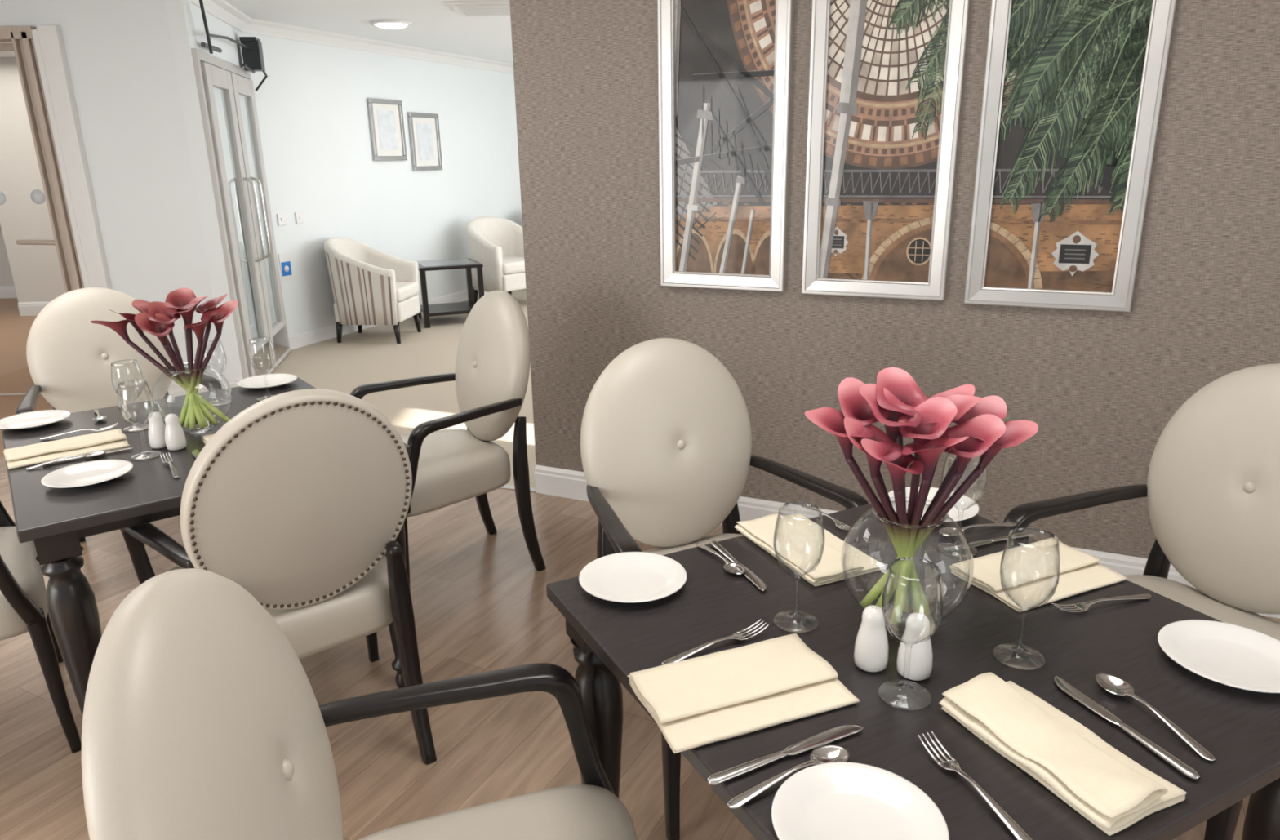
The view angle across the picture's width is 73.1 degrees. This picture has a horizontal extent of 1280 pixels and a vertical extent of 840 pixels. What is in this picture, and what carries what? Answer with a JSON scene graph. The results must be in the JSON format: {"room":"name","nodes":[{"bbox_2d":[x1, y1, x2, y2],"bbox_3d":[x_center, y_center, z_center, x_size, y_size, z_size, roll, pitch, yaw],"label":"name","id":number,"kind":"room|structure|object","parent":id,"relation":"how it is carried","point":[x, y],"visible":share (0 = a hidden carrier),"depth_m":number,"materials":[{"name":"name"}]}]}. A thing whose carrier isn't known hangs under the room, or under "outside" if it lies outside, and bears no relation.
{"room":"care facility","nodes":[
{"label":"care facility","id":0,"kind":"room"},
{"bbox_2d":[0,224,14,286],"bbox_3d":[-7.003,-2.672,9.965,8.100,2.500,0.100,-1,17,0],"label":"wall","id":1,"kind":"structure","parent":0,"point":[6,276],"depth_m":10.18,"materials":[{"name":"paint"}]},
{"bbox_2d":[0,285,17,297],"bbox_3d":[-6.981,-1.527,10.254,8.100,0.140,0.018,-1,17,0],"label":"baseboard","id":2,"kind":"structure","parent":1,"relation":"attached to","point":[5,291],"depth_m":10.25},
{"bbox_2d":[0,0,49,29],"bbox_3d":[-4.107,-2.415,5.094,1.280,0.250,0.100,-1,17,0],"label":"exit sign","id":3,"kind":"object","parent":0,"point":[12,12],"visible":0.67,"depth_m":5.05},
{"bbox_2d":[0,297,52,457],"bbox_3d":[-6.763,-0.604,7.462,8.500,0.001,6.100,-1,17,0],"label":"floor","id":4,"kind":"structure","parent":0,"point":[15,377],"depth_m":6.94,"materials":[{"name":"brown wood"}]},
{"bbox_2d":[0,43,55,395],"bbox_3d":[-4.204,-1.211,5.525,1.040,2.200,0.097,-1,17,0],"label":"door","id":5,"kind":"structure","parent":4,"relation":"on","point":[37,197],"depth_m":5.50,"materials":[{"name":"brown wood"}]},
{"bbox_2d":[0,57,65,302],"bbox_3d":[-4.871,-2.333,8.722,3.250,2.500,0.100,-1,17,0],"label":"wall","id":6,"kind":"structure","parent":0,"point":[36,272],"depth_m":8.71,"materials":[{"name":"paint"}]},
{"bbox_2d":[17,302,49,315],"bbox_3d":[-4.849,-1.188,9.010,3.250,0.140,0.018,-1,17,0],"label":"baseboard","id":7,"kind":"structure","parent":6,"relation":"attached to","point":[25,308],"depth_m":9.00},
{"bbox_2d":[44,0,243,379],"bbox_3d":[-3.047,-1.359,5.423,0.800,2.500,0.100,-1,17,0],"label":"wall","id":8,"kind":"structure","parent":0,"point":[119,54],"depth_m":5.28,"materials":[{"name":"paint"}]},
{"bbox_2d":[0,25,84,293],"bbox_3d":[-4.127,-1.222,5.437,1.195,2.270,0.160,-1,17,0],"label":"trim","id":9,"kind":"structure","parent":8,"relation":"attached to","point":[21,37],"depth_m":5.25,"materials":[{"name":"brown wood"}]},
{"bbox_2d":[31,25,112,289],"bbox_3d":[-3.457,-1.230,5.418,0.145,2.270,0.120,-1,17,0],"label":"trim","id":10,"kind":"structure","parent":8,"relation":"attached to","point":[48,41],"depth_m":5.24,"materials":[{"name":"wood"}]},
{"bbox_2d":[167,377,242,397],"bbox_3d":[-3.025,-0.209,5.713,0.800,0.130,0.018,-1,17,0],"label":"baseboard","id":11,"kind":"structure","parent":8,"relation":"attached to","point":[175,389],"depth_m":5.70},
{"bbox_2d":[200,62,274,377],"bbox_3d":[-2.658,-1.267,5.814,0.117,2.060,0.640,-4,17,-11],"label":"door","id":12,"kind":"structure","parent":8,"relation":"in","point":[217,82],"depth_m":5.78,"materials":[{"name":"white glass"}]},
{"bbox_2d":[164,0,244,388],"bbox_3d":[-2.839,-1.555,6.049,0.100,2.500,1.457,-4,17,-11],"label":"wall","id":13,"kind":"structure","parent":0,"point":[231,52],"depth_m":5.36,"materials":[{"name":"paint"}]},
{"bbox_2d":[199,0,267,91],"bbox_3d":[-2.712,-2.476,5.777,0.128,0.428,1.378,-4,17,-11],"label":"door closer","id":14,"kind":"structure","parent":13,"relation":"attached to","point":[251,46],"depth_m":6.25,"materials":[{"name":"black plastic"}]},
{"bbox_2d":[0,0,513,64],"bbox_3d":[-3.446,-2.474,4.818,15.204,0.001,14.300,-1,17,0],"label":"ceiling","id":15,"kind":"structure","parent":0,"point":[436,25],"depth_m":6.63,"materials":[{"name":"paint"}]},
{"bbox_2d":[370,19,412,29],"bbox_3d":[-1.919,-3.049,6.670,0.310,0.040,0.310,-1,17,0],"label":"recessed light","id":16,"kind":"object","parent":15,"relation":"in","point":[384,24],"visible":1,"depth_m":6.59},
{"bbox_2d":[446,0,510,16],"bbox_3d":[-1.056,-2.887,6.065,0.500,0.028,0.500,-1,17,0],"label":"ceiling vent","id":17,"kind":"object","parent":15,"relation":"in","point":[490,7],"visible":0.66,"depth_m":5.94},
{"bbox_2d":[240,31,522,336],"bbox_3d":[-2.030,-2.494,9.069,0.121,2.500,5.200,6,18,21],"label":"wall","id":18,"kind":"structure","parent":0,"point":[312,108],"depth_m":7.80,"materials":[{"name":"paint"}]},
{"bbox_2d":[191,48,251,378],"bbox_3d":[-2.771,-1.386,6.109,0.031,2.140,1.427,-4,17,-11],"label":"door frame","id":19,"kind":"structure","parent":18,"relation":"attached to","point":[198,55],"depth_m":5.43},
{"bbox_2d":[191,0,251,31],"bbox_3d":[-2.768,-2.714,5.715,0.090,0.090,1.457,-4,17,-11],"label":"crown molding","id":20,"kind":"structure","parent":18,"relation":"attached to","point":[222,10],"depth_m":5.83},
{"bbox_2d":[231,72,290,368],"bbox_3d":[-2.790,-1.456,6.441,0.117,2.060,0.637,-4,17,-11],"label":"door","id":21,"kind":"structure","parent":18,"relation":"in","point":[242,87],"depth_m":6.42,"materials":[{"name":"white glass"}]},
{"bbox_2d":[278,252,293,281],"bbox_3d":[-2.875,-1.243,7.016,0.010,0.220,0.120,6,18,21],"label":"door sign","id":22,"kind":"object","parent":18,"relation":"attached to","point":[285,263],"visible":1,"depth_m":7.01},
{"bbox_2d":[241,18,513,74],"bbox_3d":[-1.954,-3.636,8.679,0.090,0.090,5.200,6,18,21],"label":"trim","id":23,"kind":"structure","parent":18,"relation":"attached to","point":[258,27],"depth_m":7.59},
{"bbox_2d":[366,97,407,160],"bbox_3d":[-2.339,-2.687,8.009,0.030,0.540,0.480,6,18,21],"label":"picture frame","id":24,"kind":"object","parent":18,"relation":"attached to","point":[386,122],"visible":1,"depth_m":8.00,"materials":[{"name":"silver metal"}]},
{"bbox_2d":[377,110,397,149],"bbox_3d":[-2.340,-2.687,8.010,0.002,0.346,0.250,6,18,21],"label":"print","id":25,"kind":"object","parent":24,"relation":"attached to","point":[387,122],"depth_m":8.00},
{"bbox_2d":[288,289,488,350],"bbox_3d":[-1.944,-1.345,9.394,0.018,0.110,5.200,6,18,21],"label":"baseboard","id":26,"kind":"structure","parent":18,"relation":"attached to","point":[319,335],"depth_m":7.56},
{"bbox_2d":[407,111,442,170],"bbox_3d":[-2.123,-2.752,8.553,0.030,0.540,0.480,6,18,21],"label":"picture frame","id":27,"kind":"object","parent":18,"relation":"attached to","point":[424,128],"visible":1,"depth_m":8.54,"materials":[{"name":"silver metal"}]},
{"bbox_2d":[416,123,434,159],"bbox_3d":[-2.124,-2.753,8.553,0.002,0.346,0.250,6,18,21],"label":"print","id":28,"kind":"object","parent":27,"relation":"attached to","point":[424,136],"depth_m":8.55},
{"bbox_2d":[271,288,536,488],"bbox_3d":[0.640,-0.642,7.121,7.104,0.001,11.013,-1,17,0],"label":"floor","id":29,"kind":"structure","parent":0,"point":[372,355],"depth_m":6.46,"materials":[{"name":"beige carpet"}]},
{"bbox_2d":[324,237,421,343],"bbox_3d":[-2.310,-1.134,7.443,0.680,0.865,0.645,1,17,6],"label":"tub chair","id":30,"kind":"object","parent":29,"relation":"on","point":[371,286],"visible":1,"depth_m":7.21,"materials":[{"name":"beige fabric"}]},
{"bbox_2d":[395,281,418,302],"bbox_3d":[-2.255,-1.105,7.446,0.572,0.114,0.489,1,17,6],"label":"cushion","id":31,"kind":"object","parent":30,"relation":"on","point":[406,291],"depth_m":7.41,"materials":[{"name":"beige fabric"}]},
{"bbox_2d":[417,257,484,328],"bbox_3d":[-1.824,-1.218,8.213,0.580,0.553,0.580,-8,18,-21],"label":"side table","id":32,"kind":"object","parent":29,"relation":"on","point":[428,310],"visible":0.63,"depth_m":8.04,"materials":[{"name":"black wood"}]},
{"bbox_2d":[419,301,475,316],"bbox_3d":[-1.821,-1.063,8.260,0.520,0.030,0.520,-8,18,-21],"label":"shelf","id":33,"kind":"object","parent":32,"relation":"attached to","point":[458,308],"depth_m":8.16,"materials":[{"name":"black wood"}]},
{"bbox_2d":[466,216,525,303],"bbox_3d":[-1.425,-1.664,9.065,0.669,0.898,0.706,-17,23,-42],"label":"tub chair","id":34,"kind":"object","parent":29,"relation":"on","point":[496,243],"visible":0.61,"depth_m":8.86,"materials":[{"name":"beige fabric"}]},
{"bbox_2d":[502,255,524,274],"bbox_3d":[-1.385,-1.623,9.035,0.508,0.119,0.594,-17,23,-42],"label":"cushion","id":35,"kind":"object","parent":34,"relation":"on","point":[512,264],"depth_m":8.79,"materials":[{"name":"beige fabric"}]},
{"bbox_2d":[0,457,1279,839],"bbox_3d":[-0.178,1.032,1.700,8.804,0.001,6.250,-1,17,0],"label":"floor","id":36,"kind":"structure","parent":0,"point":[481,603],"depth_m":2.43,"materials":[{"name":"brown wood"}]},
{"bbox_2d":[0,500,81,753],"bbox_3d":[-1.894,0.383,2.187,0.602,1.028,0.656,-14,21,-35],"label":"dining chair","id":37,"kind":"object","parent":36,"relation":"on","point":[23,591],"visible":0.89,"depth_m":2.20,"materials":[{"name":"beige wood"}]},
{"bbox_2d":[16,287,222,570],"bbox_3d":[-1.997,0.030,3.347,0.656,1.028,0.602,-14,21,-36],"label":"dining chair","id":38,"kind":"object","parent":36,"relation":"on","point":[70,357],"visible":0.34,"depth_m":3.36,"materials":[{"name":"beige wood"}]},
{"bbox_2d":[0,377,410,715],"bbox_3d":[-1.255,0.399,2.553,0.870,0.750,1.000,-13,21,-35],"label":"dining table","id":39,"kind":"object","parent":36,"relation":"on","point":[55,519],"visible":0.43,"depth_m":2.00,"materials":[{"name":"brown wood"}]},
{"bbox_2d":[0,409,71,429],"bbox_3d":[-1.800,0.004,2.563,0.192,0.016,0.192,-1,17,0],"label":"plate","id":40,"kind":"object","parent":39,"relation":"on","point":[38,419],"visible":1,"depth_m":2.58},
{"bbox_2d":[3,428,129,469],"bbox_3d":[-1.534,0.073,2.315,0.274,0.020,0.150,-14,21,-36],"label":"napkin","id":41,"kind":"object","parent":39,"relation":"on","point":[42,452],"visible":0.99,"depth_m":2.30,"materials":[{"name":"beige fabric"}]},
{"bbox_2d":[26,450,106,469],"bbox_3d":[-1.478,0.102,2.229,0.178,0.014,0.039,-13,21,-35],"label":"spoon","id":42,"kind":"object","parent":39,"relation":"on","point":[86,455],"visible":1,"depth_m":2.24,"materials":[{"name":"metal"}]},
{"bbox_2d":[40,459,133,488],"bbox_3d":[-1.343,0.136,2.104,0.192,0.016,0.192,-1,17,0],"label":"plate","id":43,"kind":"object","parent":39,"relation":"on","point":[95,472],"visible":1,"depth_m":2.12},
{"bbox_2d":[117,379,161,459],"bbox_3d":[-1.298,-0.001,2.240,0.079,0.196,0.079,6,18,22],"label":"wine glass","id":44,"kind":"object","parent":39,"relation":"on","point":[145,381],"visible":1,"depth_m":2.24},
{"bbox_2d":[148,411,166,448],"bbox_3d":[-1.300,0.025,2.327,0.050,0.097,0.050,-1,17,0],"label":"salt shaker","id":45,"kind":"object","parent":39,"relation":"on","point":[157,427],"visible":0.85,"depth_m":2.31,"materials":[{"name":"white ceramic"}]},
{"bbox_2d":[164,413,186,450],"bbox_3d":[-1.245,0.030,2.308,0.050,0.097,0.050,-1,17,0],"label":"pepper shaker","id":46,"kind":"object","parent":39,"relation":"on","point":[175,437],"visible":1,"depth_m":2.29,"materials":[{"name":"white ceramic"}]},
{"bbox_2d":[151,361,231,434],"bbox_3d":[-1.263,-0.060,2.442,0.202,0.190,0.202,-1,17,0],"label":"vase","id":47,"kind":"object","parent":39,"relation":"on","point":[208,365],"visible":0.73,"depth_m":2.44,"materials":[{"name":"clear glass"}]},
{"bbox_2d":[90,320,230,422],"bbox_3d":[-1.333,-0.136,2.428,0.306,0.324,0.084,-6,18,-17],"label":"calla lily","id":48,"kind":"object","parent":47,"relation":"in","point":[120,326],"visible":0.99,"depth_m":2.39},
{"bbox_2d":[109,309,218,425],"bbox_3d":[-1.332,-0.149,2.437,0.254,0.341,0.076,-1,17,0],"label":"calla lily","id":49,"kind":"object","parent":47,"relation":"in","point":[127,316],"visible":0.77,"depth_m":2.42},
{"bbox_2d":[132,302,205,429],"bbox_3d":[-1.312,-0.153,2.434,0.181,0.347,0.085,2,17,10],"label":"calla lily","id":50,"kind":"object","parent":47,"relation":"in","point":[142,307],"visible":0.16,"depth_m":2.42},
{"bbox_2d":[134,312,209,422],"bbox_3d":[-1.272,-0.130,2.378,0.153,0.335,0.084,-13,21,-35],"label":"calla lily","id":51,"kind":"object","parent":47,"relation":"in","point":[159,330],"visible":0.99,"depth_m":2.34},
{"bbox_2d":[147,301,212,423],"bbox_3d":[-1.274,-0.149,2.399,0.111,0.358,0.078,-6,18,-15],"label":"calla lily","id":52,"kind":"object","parent":47,"relation":"in","point":[155,307],"visible":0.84,"depth_m":2.37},
{"bbox_2d":[164,287,196,429],"bbox_3d":[-1.267,-0.172,2.432,0.084,0.382,0.137,-1,17,0],"label":"calla lily","id":53,"kind":"object","parent":47,"relation":"in","point":[181,297],"visible":0.62,"depth_m":2.42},
{"bbox_2d":[171,296,207,425],"bbox_3d":[-1.236,-0.160,2.417,0.097,0.364,0.083,-1,17,0],"label":"calla lily","id":54,"kind":"object","parent":47,"relation":"in","point":[187,314],"visible":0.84,"depth_m":2.39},
{"bbox_2d":[178,315,214,426],"bbox_3d":[-1.226,-0.133,2.402,0.184,0.326,0.074,8,19,28],"label":"calla lily","id":55,"kind":"object","parent":47,"relation":"in","point":[198,328],"visible":0.98,"depth_m":2.38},
{"bbox_2d":[183,293,226,427],"bbox_3d":[-1.222,-0.164,2.430,0.163,0.366,0.073,-8,18,-21],"label":"calla lily","id":56,"kind":"object","parent":47,"relation":"in","point":[211,304],"visible":0.69,"depth_m":2.42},
{"bbox_2d":[193,299,238,393],"bbox_3d":[-1.206,-0.151,2.409,0.208,0.354,0.080,-1,17,0],"label":"calla lily","id":57,"kind":"object","parent":47,"relation":"in","point":[221,313],"visible":0.94,"depth_m":2.38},
{"bbox_2d":[236,373,297,389],"bbox_3d":[-1.278,-0.129,2.965,0.192,0.016,0.192,-1,17,0],"label":"plate","id":58,"kind":"object","parent":39,"relation":"on","point":[268,380],"visible":1,"depth_m":2.99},
{"bbox_2d":[120,388,436,764],"bbox_3d":[-0.875,0.371,2.162,0.656,1.028,0.602,-14,21,-35],"label":"dining chair","id":59,"kind":"object","parent":36,"relation":"on","point":[300,500],"visible":0.78,"depth_m":1.92,"materials":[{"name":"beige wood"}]},
{"bbox_2d":[81,568,637,839],"bbox_3d":[-0.277,0.667,1.157,0.602,1.028,0.656,-3,17,-8],"label":"dining chair","id":60,"kind":"object","parent":36,"relation":"on","point":[202,720],"visible":1,"depth_m":0.99,"materials":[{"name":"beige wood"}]},
{"bbox_2d":[349,290,546,590],"bbox_3d":[-0.717,0.075,3.120,0.602,1.028,0.656,-13,20,-33],"label":"dining chair","id":61,"kind":"object","parent":36,"relation":"on","point":[449,467],"visible":0.74,"depth_m":3.04,"materials":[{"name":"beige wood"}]},
{"bbox_2d":[580,337,868,839],"bbox_3d":[0.179,0.348,2.169,0.656,1.028,0.602,-9,19,-25],"label":"dining chair","id":62,"kind":"object","parent":36,"relation":"on","point":[666,435],"visible":0.59,"depth_m":2.21,"materials":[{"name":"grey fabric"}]},
{"bbox_2d":[546,501,1279,839],"bbox_3d":[0.442,0.695,1.478,0.905,0.750,0.885,-10,19,-26],"label":"dining table","id":63,"kind":"object","parent":36,"relation":"on","point":[611,641],"visible":0.59,"depth_m":1.27,"materials":[{"name":"brown wood"}]},
{"bbox_2d":[578,551,686,602],"bbox_3d":[-0.013,0.284,1.537,0.192,0.016,0.192,-1,17,0],"label":"plate","id":64,"kind":"object","parent":63,"relation":"on","point":[627,576],"visible":1,"depth_m":1.55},
{"bbox_2d":[661,618,769,665],"bbox_3d":[0.117,0.343,1.332,0.192,0.015,0.026,-11,19,-28],"label":"fork","id":65,"kind":"object","parent":63,"relation":"on","point":[737,635],"visible":0.99,"depth_m":1.33,"materials":[{"name":"metal"}]},
{"bbox_2d":[695,542,745,573],"bbox_3d":[0.147,0.257,1.622,0.035,0.013,0.160,-10,19,-26],"label":"spoon","id":66,"kind":"object","parent":63,"relation":"on","point":[730,566],"visible":1,"depth_m":1.59,"materials":[{"name":"metal"}]},
{"bbox_2d":[710,540,766,591],"bbox_3d":[0.181,0.267,1.597,0.020,0.007,0.215,-7,18,-20],"label":"knife","id":67,"kind":"object","parent":63,"relation":"on","point":[760,584],"visible":1,"depth_m":1.58,"materials":[{"name":"metal"}]},
{"bbox_2d":[626,633,859,753],"bbox_3d":[0.142,0.376,1.220,0.278,0.020,0.175,-8,18,-20],"label":"napkin","id":68,"kind":"object","parent":63,"relation":"on","point":[699,701],"visible":1,"depth_m":1.20,"materials":[{"name":"beige fabric"}]},
{"bbox_2d":[706,724,863,785],"bbox_3d":[0.186,0.420,1.094,0.233,0.008,0.022,-9,19,-25],"label":"knife","id":69,"kind":"object","parent":63,"relation":"on","point":[831,735],"visible":1,"depth_m":1.09,"materials":[{"name":"metal"}]},
{"bbox_2d":[726,744,848,808],"bbox_3d":[0.182,0.431,1.048,0.182,0.015,0.040,-11,19,-28],"label":"spoon","id":70,"kind":"object","parent":63,"relation":"on","point":[828,753],"visible":0.9,"depth_m":1.05,"materials":[{"name":"metal"}]},
{"bbox_2d":[773,502,824,626],"bbox_3d":[0.252,0.234,1.376,0.079,0.196,0.079,6,18,22],"label":"wine glass","id":71,"kind":"object","parent":63,"relation":"on","point":[792,611],"visible":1,"depth_m":1.36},
{"bbox_2d":[734,513,885,586],"bbox_3d":[0.319,0.239,1.659,0.160,0.019,0.274,-9,19,-23],"label":"napkin","id":72,"kind":"object","parent":63,"relation":"on","point":[798,542],"visible":0.94,"depth_m":1.63,"materials":[{"name":"beige fabric"}]},
{"bbox_2d":[800,504,859,530],"bbox_3d":[0.389,0.200,1.789,0.023,0.014,0.173,-9,19,-25],"label":"fork","id":73,"kind":"object","parent":63,"relation":"on","point":[837,523],"visible":0.88,"depth_m":1.76,"materials":[{"name":"metal"}]},
{"bbox_2d":[771,762,949,839],"bbox_3d":[0.244,0.454,0.966,0.192,0.016,0.192,-1,17,0],"label":"plate","id":74,"kind":"object","parent":63,"relation":"on","point":[830,801],"visible":1,"depth_m":0.99,"materials":[{"name":"ceramic"}]},
{"bbox_2d":[853,604,888,672],"bbox_3d":[0.341,0.317,1.268,0.050,0.097,0.050,-1,17,0],"label":"salt shaker","id":75,"kind":"object","parent":63,"relation":"on","point":[871,646],"visible":0.96,"depth_m":1.25,"materials":[{"name":"white ceramic"}]},
{"bbox_2d":[840,497,973,629],"bbox_3d":[0.424,0.233,1.381,0.202,0.190,0.202,-1,17,0],"label":"vase","id":76,"kind":"object","parent":63,"relation":"on","point":[892,624],"visible":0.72,"depth_m":1.34,"materials":[{"name":"clear glass"}]},
{"bbox_2d":[804,407,928,604],"bbox_3d":[0.360,0.150,1.349,0.220,0.341,0.081,-1,17,0],"label":"calla lily","id":77,"kind":"object","parent":76,"relation":"in","point":[831,420],"visible":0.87,"depth_m":1.32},
{"bbox_2d":[844,417,912,605],"bbox_3d":[0.381,0.158,1.330,0.154,0.335,0.073,-6,18,-14],"label":"calla lily","id":78,"kind":"object","parent":76,"relation":"in","point":[852,426],"visible":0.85,"depth_m":1.30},
{"bbox_2d":[837,377,929,614],"bbox_3d":[0.377,0.130,1.355,0.166,0.374,0.073,10,20,33],"label":"calla lily","id":79,"kind":"object","parent":76,"relation":"in","point":[853,404],"visible":0.44,"depth_m":1.35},
{"bbox_2d":[858,383,921,612],"bbox_3d":[0.385,0.130,1.361,0.085,0.367,0.093,-8,18,-21],"label":"calla lily","id":80,"kind":"object","parent":76,"relation":"in","point":[891,424],"visible":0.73,"depth_m":1.32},
{"bbox_2d":[861,438,924,560],"bbox_3d":[0.398,0.174,1.314,0.151,0.313,0.076,-14,21,-36],"label":"calla lily","id":81,"kind":"object","parent":76,"relation":"in","point":[897,468],"visible":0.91,"depth_m":1.28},
{"bbox_2d":[875,367,929,613],"bbox_3d":[0.408,0.118,1.373,0.085,0.385,0.123,-1,17,0],"label":"calla lily","id":82,"kind":"object","parent":76,"relation":"in","point":[898,381],"visible":0.56,"depth_m":1.36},
{"bbox_2d":[897,396,957,610],"bbox_3d":[0.434,0.144,1.332,0.086,0.354,0.074,-1,17,0],"label":"calla lily","id":83,"kind":"object","parent":76,"relation":"in","point":[941,410],"visible":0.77,"depth_m":1.30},
{"bbox_2d":[876,394,982,610],"bbox_3d":[0.452,0.134,1.376,0.148,0.351,0.085,-1,17,0],"label":"calla lily","id":84,"kind":"object","parent":76,"relation":"in","point":[965,402],"visible":0.21,"depth_m":1.35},
{"bbox_2d":[892,435,968,607],"bbox_3d":[0.428,0.166,1.313,0.085,0.325,0.124,-1,17,0],"label":"calla lily","id":85,"kind":"object","parent":76,"relation":"in","point":[929,453],"visible":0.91,"depth_m":1.28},
{"bbox_2d":[890,384,975,624],"bbox_3d":[0.451,0.131,1.377,0.182,0.360,0.075,-12,20,-32],"label":"calla lily","id":86,"kind":"object","parent":76,"relation":"in","point":[966,389],"visible":0.2,"depth_m":1.36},
{"bbox_2d":[875,395,1007,605],"bbox_3d":[0.474,0.137,1.380,0.193,0.345,0.077,-1,17,0],"label":"calla lily","id":87,"kind":"object","parent":76,"relation":"in","point":[993,405],"visible":0.23,"depth_m":1.35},
{"bbox_2d":[888,413,1005,603],"bbox_3d":[0.461,0.156,1.330,0.158,0.336,0.073,7,19,25],"label":"calla lily","id":88,"kind":"object","parent":76,"relation":"in","point":[988,427],"visible":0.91,"depth_m":1.29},
{"bbox_2d":[860,420,1038,608],"bbox_3d":[0.479,0.163,1.338,0.242,0.321,0.085,-1,17,0],"label":"calla lily","id":89,"kind":"object","parent":76,"relation":"in","point":[1017,432],"visible":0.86,"depth_m":1.32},
{"bbox_2d":[877,557,943,709],"bbox_3d":[0.369,0.291,1.181,0.079,0.196,0.079,6,18,22],"label":"wine glass","id":90,"kind":"object","parent":63,"relation":"on","point":[895,561],"visible":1,"depth_m":1.17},
{"bbox_2d":[896,612,933,680],"bbox_3d":[0.398,0.323,1.246,0.050,0.097,0.050,-1,17,0],"label":"pepper shaker","id":91,"kind":"object","parent":63,"relation":"on","point":[917,624],"visible":0.98,"depth_m":1.23,"materials":[{"name":"white ceramic"}]},
{"bbox_2d":[888,486,978,522],"bbox_3d":[0.614,0.183,1.827,0.192,0.016,0.192,-1,17,0],"label":"plate","id":92,"kind":"object","parent":63,"relation":"on","point":[964,502],"visible":0.3,"depth_m":1.82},
{"bbox_2d":[937,448,986,557],"bbox_3d":[0.603,0.153,1.619,0.079,0.196,0.079,6,18,22],"label":"wine glass","id":93,"kind":"object","parent":63,"relation":"on","point":[965,544],"visible":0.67,"depth_m":1.62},
{"bbox_2d":[917,730,1032,839],"bbox_3d":[0.396,0.433,1.022,0.026,0.015,0.192,-7,18,-18],"label":"fork","id":94,"kind":"object","parent":63,"relation":"on","point":[1019,833],"visible":1,"depth_m":1.02,"materials":[{"name":"metal"}]},
{"bbox_2d":[938,522,1016,536],"bbox_3d":[0.675,0.215,1.724,0.178,0.014,0.039,-6,18,-16],"label":"spoon","id":95,"kind":"object","parent":63,"relation":"on","point":[949,531],"visible":0.94,"depth_m":1.72,"materials":[{"name":"metal"}]},
{"bbox_2d":[943,531,1034,550],"bbox_3d":[0.677,0.235,1.670,0.205,0.007,0.020,-7,18,-17],"label":"knife","id":96,"kind":"object","parent":63,"relation":"on","point":[1027,534],"visible":0.96,"depth_m":1.67,"materials":[{"name":"metal"}]},
{"bbox_2d":[992,527,1060,670],"bbox_3d":[0.566,0.261,1.267,0.079,0.196,0.079,6,18,22],"label":"wine glass","id":97,"kind":"object","parent":63,"relation":"on","point":[1019,646],"visible":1,"depth_m":1.26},
{"bbox_2d":[949,537,1127,612],"bbox_3d":[0.705,0.269,1.535,0.253,0.020,0.165,-9,19,-23],"label":"napkin","id":98,"kind":"object","parent":63,"relation":"on","point":[1029,572],"visible":0.97,"depth_m":1.52,"materials":[{"name":"beige fabric"}]},
{"bbox_2d":[938,672,1186,835],"bbox_3d":[0.520,0.402,1.086,0.136,0.035,0.259,-9,19,-24],"label":"napkin","id":99,"kind":"object","parent":63,"relation":"on","point":[1111,790],"visible":1,"depth_m":1.05,"materials":[{"name":"beige fabric"}]},
{"bbox_2d":[1051,594,1151,612],"bbox_3d":[0.769,0.300,1.433,0.192,0.015,0.026,-6,18,-15],"label":"fork","id":100,"kind":"object","parent":63,"relation":"on","point":[1082,606],"visible":1,"depth_m":1.43,"materials":[{"name":"metal"}]},
{"bbox_2d":[1053,675,1200,781],"bbox_3d":[0.629,0.399,1.135,0.022,0.007,0.226,-7,18,-19],"label":"knife","id":101,"kind":"object","parent":63,"relation":"on","point":[1187,771],"visible":1,"depth_m":1.12,"materials":[{"name":"metal"}]},
{"bbox_2d":[1095,672,1216,761],"bbox_3d":[0.682,0.390,1.151,0.041,0.015,0.188,-6,18,-15],"label":"spoon","id":102,"kind":"object","parent":63,"relation":"on","point":[1116,685],"visible":1,"depth_m":1.17,"materials":[{"name":"metal"}]},
{"bbox_2d":[1157,619,1279,693],"bbox_3d":[0.869,0.349,1.267,0.192,0.016,0.192,-1,17,0],"label":"plate","id":103,"kind":"object","parent":63,"relation":"on","point":[1237,656],"visible":1,"depth_m":1.29,"materials":[{"name":"ceramic"}]},
{"bbox_2d":[1003,363,1279,839],"bbox_3d":[1.192,0.417,1.882,0.602,1.028,0.656,-10,19,-27],"label":"dining chair","id":104,"kind":"object","parent":36,"relation":"on","point":[1211,491],"visible":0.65,"depth_m":1.93,"materials":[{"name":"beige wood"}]},
{"bbox_2d":[509,0,1279,558],"bbox_3d":[1.880,-0.599,2.628,5.200,2.500,0.141,7,19,24],"label":"wall","id":105,"kind":"structure","parent":0,"point":[1100,389],"depth_m":3.07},
{"bbox_2d":[657,0,794,292],"bbox_3d":[0.301,-1.127,3.145,0.499,1.295,0.035,7,19,24],"label":"framed picture","id":106,"kind":"object","parent":105,"relation":"attached to","point":[725,66],"visible":1,"depth_m":3.18,"materials":[{"name":"silver metal"}]},
{"bbox_2d":[675,0,776,275],"bbox_3d":[0.306,-1.130,3.155,0.383,1.179,0.004,7,19,24],"label":"print","id":107,"kind":"object","parent":106,"relation":"attached to","point":[725,49],"depth_m":3.18},
{"bbox_2d":[801,0,970,301],"bbox_3d":[0.816,-1.063,2.909,0.501,1.298,0.035,7,19,25],"label":"framed picture","id":108,"kind":"object","parent":105,"relation":"attached to","point":[886,77],"visible":1,"depth_m":2.95,"materials":[{"name":"silver metal"}]},
{"bbox_2d":[534,465,1279,617],"bbox_3d":[1.868,0.555,2.906,5.200,0.130,0.018,7,19,25],"label":"baseboard","id":109,"kind":"structure","parent":105,"relation":"attached to","point":[571,484],"depth_m":3.53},
{"bbox_2d":[964,0,1176,312],"bbox_3d":[1.328,-0.998,2.675,0.500,1.305,0.035,7,19,25],"label":"framed picture","id":110,"kind":"object","parent":105,"relation":"attached to","point":[1073,91],"visible":1,"depth_m":2.72,"materials":[{"name":"silver metal"}]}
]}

